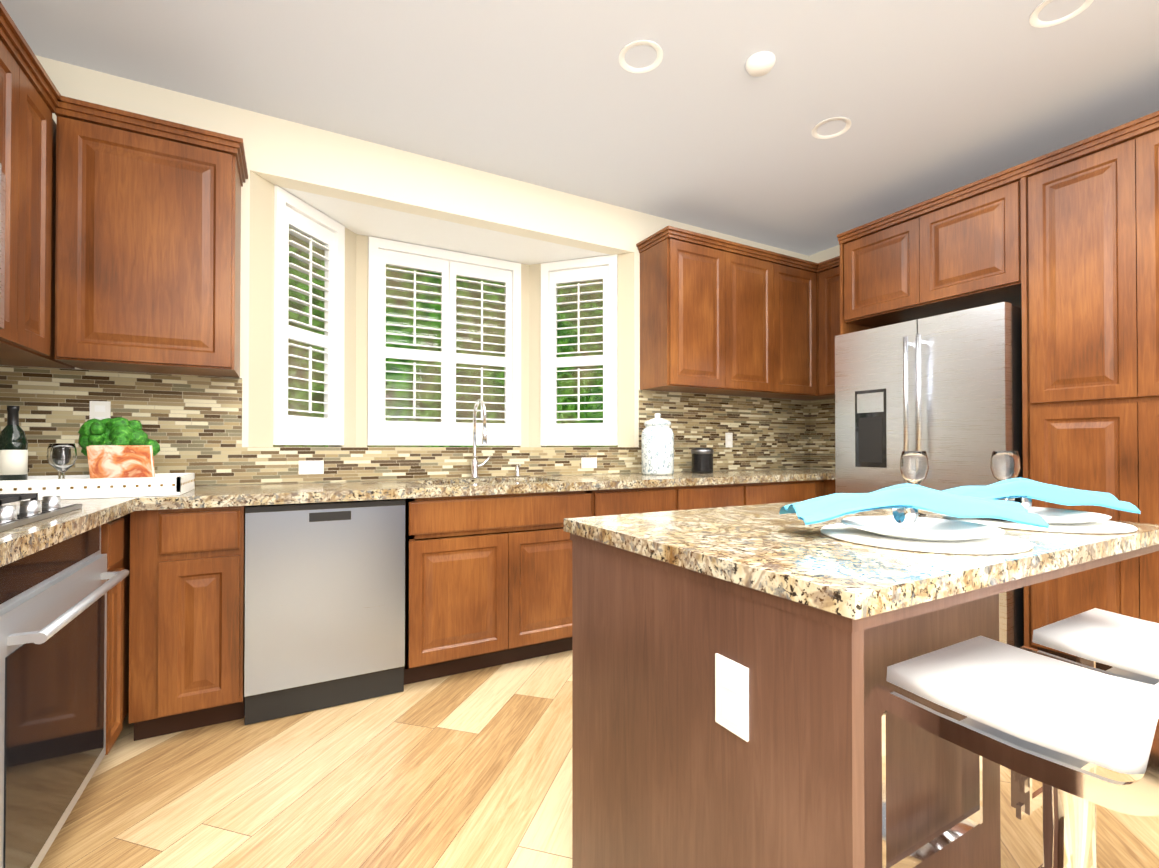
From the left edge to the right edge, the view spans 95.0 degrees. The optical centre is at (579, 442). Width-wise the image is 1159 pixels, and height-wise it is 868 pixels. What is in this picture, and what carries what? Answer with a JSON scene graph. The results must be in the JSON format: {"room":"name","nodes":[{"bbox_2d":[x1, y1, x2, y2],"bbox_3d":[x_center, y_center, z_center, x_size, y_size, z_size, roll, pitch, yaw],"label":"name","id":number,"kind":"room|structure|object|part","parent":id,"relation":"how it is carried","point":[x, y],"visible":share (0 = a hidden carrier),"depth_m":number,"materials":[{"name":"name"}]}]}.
{"room":"kitchen","nodes":[
{"label":"kitchen","id":0,"kind":"room"},
{"bbox_2d":[2,55,808,485],"bbox_3d":[-0.409,-0.251,3.711,5.110,2.776,0.720,0,-1,-29],"label":"wall","id":1,"kind":"structure","parent":0,"point":[360,189],"depth_m":3.15,"materials":[{"name":"beige paint"}]},
{"bbox_2d":[32,99,243,377],"bbox_3d":[-1.838,-0.814,2.290,0.608,0.987,0.399,0,-1,-29],"label":"upper cabinet","id":2,"kind":"object","parent":1,"relation":"attached to","point":[122,240],"depth_m":2.19,"materials":[{"name":"brown wood"}]},
{"bbox_2d":[0,365,811,485],"bbox_3d":[-0.232,-0.081,3.388,5.106,0.586,0.008,0,-1,-29],"label":"tile backsplash","id":3,"kind":"structure","parent":1,"relation":"attached to","point":[191,424],"depth_m":2.70,"materials":[{"name":"tile"}]},
{"bbox_2d":[89,401,110,419],"bbox_3d":[-2.118,-0.125,2.345,0.070,0.115,0.006,0,-1,-29],"label":"electrical outlet","id":4,"kind":"object","parent":3,"relation":"attached to","point":[100,410],"visible":0.67,"depth_m":2.34,"materials":[{"name":"white plastic"}]},
{"bbox_2d":[299,460,323,473],"bbox_3d":[-1.387,0.128,2.744,0.115,0.070,0.006,0,-1,-29],"label":"electrical outlet","id":5,"kind":"object","parent":3,"relation":"attached to","point":[311,467],"visible":1,"depth_m":2.74,"materials":[{"name":"white plastic"}]},
{"bbox_2d":[581,457,596,467],"bbox_3d":[0.065,0.135,3.541,0.115,0.070,0.006,0,-1,-29],"label":"electrical outlet","id":6,"kind":"object","parent":3,"relation":"attached to","point":[588,462],"visible":1,"depth_m":3.54,"materials":[{"name":"white plastic"}]},
{"bbox_2d":[725,433,732,446],"bbox_3d":[1.169,-0.019,4.149,0.070,0.115,0.006,0,-1,-29],"label":"electrical outlet","id":7,"kind":"object","parent":3,"relation":"attached to","point":[728,439],"visible":1,"depth_m":4.14,"materials":[{"name":"white plastic"}]},
{"bbox_2d":[273,185,617,445],"bbox_3d":[-0.798,-0.661,3.524,2.209,1.359,0.597,0,-1,-29],"label":"window shutters","id":8,"kind":"object","parent":1,"relation":"attached to","point":[444,341],"visible":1,"depth_m":3.70,"materials":[{"name":"white paint"}]},
{"bbox_2d":[636,226,735,393],"bbox_3d":[0.748,-0.879,3.750,0.551,1.012,0.330,0,-1,-29],"label":"upper cabinet","id":9,"kind":"object","parent":1,"relation":"attached to","point":[718,316],"depth_m":3.61,"materials":[{"name":"brown wood"}]},
{"bbox_2d":[713,246,771,397],"bbox_3d":[1.150,-0.877,3.971,0.600,1.012,0.330,0,-1,-29],"label":"upper cabinet","id":10,"kind":"object","parent":1,"relation":"attached to","point":[751,265],"depth_m":3.84,"materials":[{"name":"brown wood"}]},
{"bbox_2d":[768,251,819,399],"bbox_3d":[1.577,-0.875,4.166,0.571,1.012,0.399,0,-1,-29],"label":"upper cabinet","id":11,"kind":"object","parent":1,"relation":"attached to","point":[793,283],"depth_m":4.05,"materials":[{"name":"brown wood"}]},
{"bbox_2d":[0,0,1158,255],"bbox_3d":[2.361,-1.703,0.955,7.700,0.080,7.200,0,-1,-29],"label":"ceiling","id":12,"kind":"structure","parent":0,"point":[698,126],"depth_m":2.43,"materials":[{"name":"grey paint"}]},
{"bbox_2d":[619,40,662,72],"bbox_3d":[0.262,-1.665,2.273,0.190,0.034,0.190,0,-1,-29],"label":"recessed light","id":13,"kind":"object","parent":12,"relation":"in","point":[654,65],"visible":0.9,"depth_m":2.27,"materials":[{"name":"white paint"}]},
{"bbox_2d":[745,51,775,76],"bbox_3d":[0.784,-1.636,2.301,0.124,0.030,0.124,0,-1,-29],"label":"smoke detector","id":14,"kind":"object","parent":12,"relation":"attached to","point":[762,63],"visible":1,"depth_m":2.28,"materials":[{"name":"white paint"}]},
{"bbox_2d":[812,117,851,138],"bbox_3d":[1.318,-1.661,2.779,0.190,0.034,0.190,0,-1,-29],"label":"recessed light","id":15,"kind":"object","parent":12,"relation":"in","point":[847,121],"visible":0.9,"depth_m":2.77,"materials":[{"name":"white paint"}]},
{"bbox_2d":[1029,0,1093,27],"bbox_3d":[1.832,-1.667,2.015,0.190,0.034,0.190,0,-1,-29],"label":"recessed light","id":16,"kind":"object","parent":12,"relation":"in","point":[1034,21],"visible":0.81,"depth_m":2.06,"materials":[{"name":"white paint"}]},
{"bbox_2d":[38,650,1158,867],"bbox_3d":[2.385,1.137,0.886,7.700,0.050,7.100,0,-1,-29],"label":"floor","id":17,"kind":"structure","parent":0,"point":[471,769],"depth_m":1.70,"materials":[{"name":"brown wood"}]},
{"bbox_2d":[101,515,124,754],"bbox_3d":[-1.846,0.681,1.660,0.620,0.874,0.236,0,-1,-29],"label":"base cabinet","id":18,"kind":"object","parent":17,"relation":"on","point":[115,540],"depth_m":1.79,"materials":[{"name":"brown wood"}]},
{"bbox_2d":[0,525,128,867],"bbox_3d":[-1.573,0.627,1.238,0.676,0.766,0.760,0,-1,-29],"label":"built-in oven","id":19,"kind":"object","parent":18,"relation":"in","point":[53,622],"visible":0.94,"depth_m":1.28,"materials":[{"name":"silver metal"}]},
{"bbox_2d":[0,497,143,566],"bbox_3d":[-1.257,0.212,0.634,0.660,0.045,2.550,0,-1,-29],"label":"countertop","id":20,"kind":"structure","parent":18,"relation":"on","point":[20,542],"depth_m":1.33,"materials":[{"name":"stone"}]},
{"bbox_2d":[0,493,81,531],"bbox_3d":[-1.543,0.166,1.145,0.515,0.054,0.760,0,-1,-29],"label":"gas cooktop","id":21,"kind":"object","parent":20,"relation":"in","point":[32,509],"visible":1,"depth_m":1.36,"materials":[{"name":"silver metal"}]},
{"bbox_2d":[129,506,245,740],"bbox_3d":[-1.623,0.686,2.269,0.351,0.874,0.620,0,-1,-29],"label":"base cabinet","id":22,"kind":"object","parent":17,"relation":"on","point":[187,602],"depth_m":2.00,"materials":[{"name":"brown wood"}]},
{"bbox_2d":[244,499,404,724],"bbox_3d":[-1.195,0.690,2.498,0.608,0.864,0.614,0,-1,-29],"label":"dishwasher","id":23,"kind":"object","parent":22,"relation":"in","point":[324,604],"visible":0.9,"depth_m":2.22,"materials":[{"name":"silver metal"}]},
{"bbox_2d":[533,486,688,649],"bbox_3d":[0.178,0.695,3.258,0.708,0.874,0.620,0,-1,-29],"label":"base cabinet","id":24,"kind":"object","parent":17,"relation":"on","point":[552,546],"depth_m":2.76,"materials":[{"name":"brown wood"}]},
{"bbox_2d":[689,483,756,508],"bbox_3d":[0.669,0.697,3.527,0.688,0.874,0.620,0,-1,-29],"label":"base cabinet","id":25,"kind":"object","parent":17,"relation":"on","point":[720,495],"depth_m":3.30,"materials":[{"name":"brown wood"}]},
{"bbox_2d":[757,480,820,503],"bbox_3d":[1.186,0.700,3.812,0.769,0.874,0.620,0,-1,-29],"label":"base cabinet","id":26,"kind":"object","parent":17,"relation":"on","point":[786,491],"depth_m":3.58,"materials":[{"name":"brown wood"}]},
{"bbox_2d":[144,468,831,509],"bbox_3d":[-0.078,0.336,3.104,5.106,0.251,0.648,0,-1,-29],"label":"countertop","id":27,"kind":"structure","parent":26,"relation":"on","point":[315,492],"depth_m":2.57,"materials":[{"name":"stone"}]},
{"bbox_2d":[0,406,194,500],"bbox_3d":[-1.898,0.034,2.039,0.652,0.333,0.412,0,-1,-29],"label":"tray","id":28,"kind":"object","parent":27,"relation":"on","point":[120,452],"visible":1,"depth_m":1.96,"materials":[{"name":"white paint"}]},
{"bbox_2d":[0,406,27,480],"bbox_3d":[-2.063,0.026,1.932,0.076,0.320,0.076,0,-1,-29],"label":"wine bottle","id":29,"kind":"object","parent":28,"relation":"on","point":[13,439],"depth_m":1.91,"materials":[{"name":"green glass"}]},
{"bbox_3d":[-1.996,0.096,2.037,0.071,0.183,0.071,0,-1,-29],"label":"tray glass","id":30,"kind":"part","parent":28,"relation":"part of","materials":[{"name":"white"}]},
{"bbox_3d":[-1.884,0.095,1.939,0.071,0.183,0.071,0,-1,-29],"label":"tray glass","id":31,"kind":"part","parent":28,"relation":"part of","materials":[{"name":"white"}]},
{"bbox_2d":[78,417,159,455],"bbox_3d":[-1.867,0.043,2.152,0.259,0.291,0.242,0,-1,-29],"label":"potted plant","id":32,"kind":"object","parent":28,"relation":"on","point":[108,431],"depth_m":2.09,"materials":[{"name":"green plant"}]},
{"bbox_2d":[470,399,491,478],"bbox_3d":[-0.543,-0.021,3.067,0.133,0.459,0.222,0,-1,-29],"label":"sink faucet","id":33,"kind":"object","parent":27,"relation":"on","point":[474,468],"visible":0.98,"depth_m":3.10,"materials":[{"name":"silver metal"}]},
{"bbox_2d":[515,464,520,476],"bbox_3d":[-0.373,0.171,3.237,0.036,0.080,0.064,0,-1,-29],"label":"soap dispenser","id":34,"kind":"object","parent":27,"relation":"on","point":[517,474],"visible":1,"depth_m":3.24,"materials":[{"name":"silver metal"}]},
{"bbox_2d":[641,413,673,474],"bbox_3d":[0.524,0.007,3.559,0.216,0.412,0.216,0,-1,-29],"label":"ceramic canister","id":35,"kind":"object","parent":27,"relation":"on","point":[657,446],"visible":1,"depth_m":3.47,"materials":[{"name":"white ceramic"}]},
{"bbox_2d":[691,448,713,472],"bbox_3d":[0.873,0.126,3.772,0.156,0.178,0.156,0,-1,-29],"label":"canister","id":36,"kind":"object","parent":27,"relation":"on","point":[702,460],"visible":0.96,"depth_m":3.71,"materials":[{"name":"black metal"}]},
{"bbox_2d":[824,480,834,495],"bbox_3d":[1.928,0.702,4.129,0.600,0.874,0.774,0,-1,-29],"label":"base cabinet","id":37,"kind":"object","parent":17,"relation":"on","point":[829,487],"depth_m":3.78,"materials":[{"name":"brown wood"}]},
{"bbox_2d":[828,469,834,479],"bbox_3d":[2.062,0.239,3.838,0.648,0.045,0.128,0,-1,-29],"label":"countertop","id":38,"kind":"structure","parent":37,"relation":"on","point":[831,475],"depth_m":3.72,"materials":[{"name":"stone"}]},
{"bbox_2d":[564,501,1158,867],"bbox_3d":[0.673,0.655,1.296,1.190,0.920,0.800,0,-1,-29],"label":"kitchen island","id":39,"kind":"object","parent":17,"relation":"on","point":[814,630],"visible":0.92,"depth_m":0.98,"materials":[{"name":"wood"}]},
{"bbox_2d":[715,653,748,741],"bbox_3d":[0.247,0.412,0.863,0.006,0.114,0.070,0,-1,-29],"label":"outlet","id":40,"kind":"object","parent":39,"relation":"attached to","point":[732,696],"visible":1,"depth_m":0.86,"materials":[{"name":"white plastic"}]},
{"bbox_2d":[779,484,1049,554],"bbox_3d":[0.688,0.139,1.099,0.481,0.106,0.392,0,-1,-29],"label":"place setting","id":41,"kind":"object","parent":39,"relation":"on","point":[910,530],"visible":0.98,"depth_m":1.07,"materials":[{"name":"white ceramic"}]},
{"bbox_3d":[0.686,0.176,1.079,0.280,0.020,0.280,0,-1,-29],"label":"plate","id":42,"kind":"part","parent":41,"relation":"part of","materials":[{"name":"white ceramic"}]},
{"bbox_2d":[900,451,928,515],"bbox_3d":[0.910,0.109,1.442,0.067,0.172,0.067,0,-1,-29],"label":"wine glass","id":43,"kind":"object","parent":39,"relation":"on","point":[914,467],"visible":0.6,"depth_m":1.42,"materials":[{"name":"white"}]},
{"bbox_2d":[990,451,1020,480],"bbox_3d":[1.196,0.110,1.491,0.067,0.172,0.067,0,-1,-29],"label":"wine glass","id":44,"kind":"object","parent":39,"relation":"on","point":[1004,465],"visible":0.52,"depth_m":1.47,"materials":[{"name":"clear glass"}]},
{"bbox_2d":[942,478,1140,533],"bbox_3d":[1.107,0.141,1.312,0.486,0.106,0.383,0,-1,-29],"label":"place setting","id":45,"kind":"object","parent":39,"relation":"on","point":[1027,491],"visible":0.73,"depth_m":1.29,"materials":[{"name":"white"}]},
{"bbox_3d":[1.103,0.178,1.297,0.280,0.020,0.280,0,-1,-29],"label":"plate","id":46,"kind":"part","parent":45,"relation":"part of","materials":[{"name":"white ceramic"}]},
{"bbox_2d":[835,302,1023,647],"bbox_3d":[2.233,0.205,3.263,0.846,1.825,0.950,0,-1,-29],"label":"refrigerator","id":47,"kind":"object","parent":17,"relation":"on","point":[944,391],"visible":0.48,"depth_m":2.96,"materials":[{"name":"silver metal"}]},
{"bbox_2d":[864,636,1158,867],"bbox_3d":[0.825,0.719,0.927,0.400,0.786,0.448,0,-1,-29],"label":"bar stool","id":48,"kind":"object","parent":17,"relation":"on","point":[1059,730],"visible":1,"depth_m":0.90,"materials":[{"name":"silver metal"}]},
{"bbox_2d":[1017,131,1132,670],"bbox_3d":[2.668,-0.126,2.695,0.690,2.505,0.420,0,-1,-29],"label":"tall cabinet","id":49,"kind":"object","parent":17,"relation":"on","point":[1060,247],"depth_m":2.52,"materials":[{"name":"brown wood"}]},
{"bbox_2d":[1011,608,1158,819],"bbox_3d":[1.273,0.720,1.128,0.400,0.786,0.448,0,-1,-29],"label":"bar stool","id":50,"kind":"object","parent":17,"relation":"on","point":[1124,646],"visible":0.58,"depth_m":1.19,"materials":[{"name":"silver metal"}]},
{"bbox_2d":[1129,119,1158,622],"bbox_3d":[2.865,-0.129,2.336,0.690,2.505,0.400,0,-1,-29],"label":"tall cabinet","id":51,"kind":"object","parent":17,"relation":"on","point":[1143,140],"depth_m":2.32,"materials":[{"name":"brown wood"}]},
{"bbox_2d":[809,245,839,468],"bbox_3d":[2.894,-0.256,3.129,0.120,2.776,3.720,0,-1,-29],"label":"wall","id":52,"kind":"structure","parent":0,"point":[827,254],"depth_m":4.49,"materials":[{"name":"beige paint"}]},
{"bbox_2d":[808,399,834,468],"bbox_3d":[2.190,-0.074,4.270,0.010,0.586,0.758,0,-1,-29],"label":"tile backsplash","id":53,"kind":"structure","parent":52,"relation":"attached to","point":[823,411],"depth_m":4.49,"materials":[{"name":"tile"}]},
{"bbox_2d":[820,256,839,397],"bbox_3d":[2.090,-0.876,4.056,0.399,1.012,0.466,0,-1,-29],"label":"upper cabinet","id":54,"kind":"object","parent":52,"relation":"attached to","point":[829,269],"depth_m":4.09,"materials":[{"name":"brown wood"}]},
{"bbox_2d":[838,215,935,329],"bbox_3d":[2.220,-1.093,3.519,0.690,0.556,0.559,0,-1,-29],"label":"upper cabinet","id":55,"kind":"object","parent":52,"relation":"attached to","point":[872,260],"depth_m":3.42,"materials":[{"name":"brown wood"}]},
{"bbox_2d":[905,171,1024,314],"bbox_3d":[2.432,-1.096,3.132,0.690,0.556,0.558,0,-1,-29],"label":"upper cabinet","id":56,"kind":"object","parent":52,"relation":"attached to","point":[964,251],"depth_m":2.96,"materials":[{"name":"brown wood"}]},
{"bbox_3d":[-0.871,-0.291,-0.879,0.120,2.776,7.120,0,-1,-29],"label":"wall","id":57,"kind":"structure","parent":0,"visible":0},
{"bbox_2d":[0,13,23,352],"bbox_3d":[-1.970,-0.820,1.598,0.330,0.987,0.352,0,-1,-29],"label":"upper cabinet","id":58,"kind":"object","parent":57,"relation":"attached to","point":[7,38],"depth_m":1.72,"materials":[{"name":"brown wood"}]},
{"bbox_2d":[0,163,5,328],"bbox_3d":[-1.643,-0.559,1.141,0.442,0.466,0.756,0,-1,-29],"label":"microwave","id":59,"kind":"object","parent":58,"relation":"attached to","point":[2,229],"visible":1,"depth_m":1.54,"materials":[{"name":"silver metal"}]},
{"bbox_2d":[0,357,55,367],"bbox_3d":[-2.231,-0.797,2.074,0.330,0.950,0.399,0,-1,-29],"label":"upper cabinet","id":60,"kind":"object","parent":57,"relation":"attached to","point":[10,361],"depth_m":2.13,"materials":[{"name":"brown wood"}]},
{"bbox_2d":[0,37,75,360],"bbox_3d":[-2.057,-0.818,1.831,0.402,0.987,0.373,0,-1,-29],"label":"upper cabinet","id":61,"kind":"object","parent":57,"relation":"attached to","point":[44,279],"depth_m":1.97,"materials":[{"name":"brown wood"}]},
{"label":"outside","id":62,"kind":"structure","parent":0,"visible":0},
{"bbox_2d":[273,436,617,446],"bbox_3d":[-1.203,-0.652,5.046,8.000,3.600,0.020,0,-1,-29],"label":"window sill","id":63,"kind":"structure","parent":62,"point":[445,445],"depth_m":4.98,"materials":[{"name":"white wood"}]}
]}

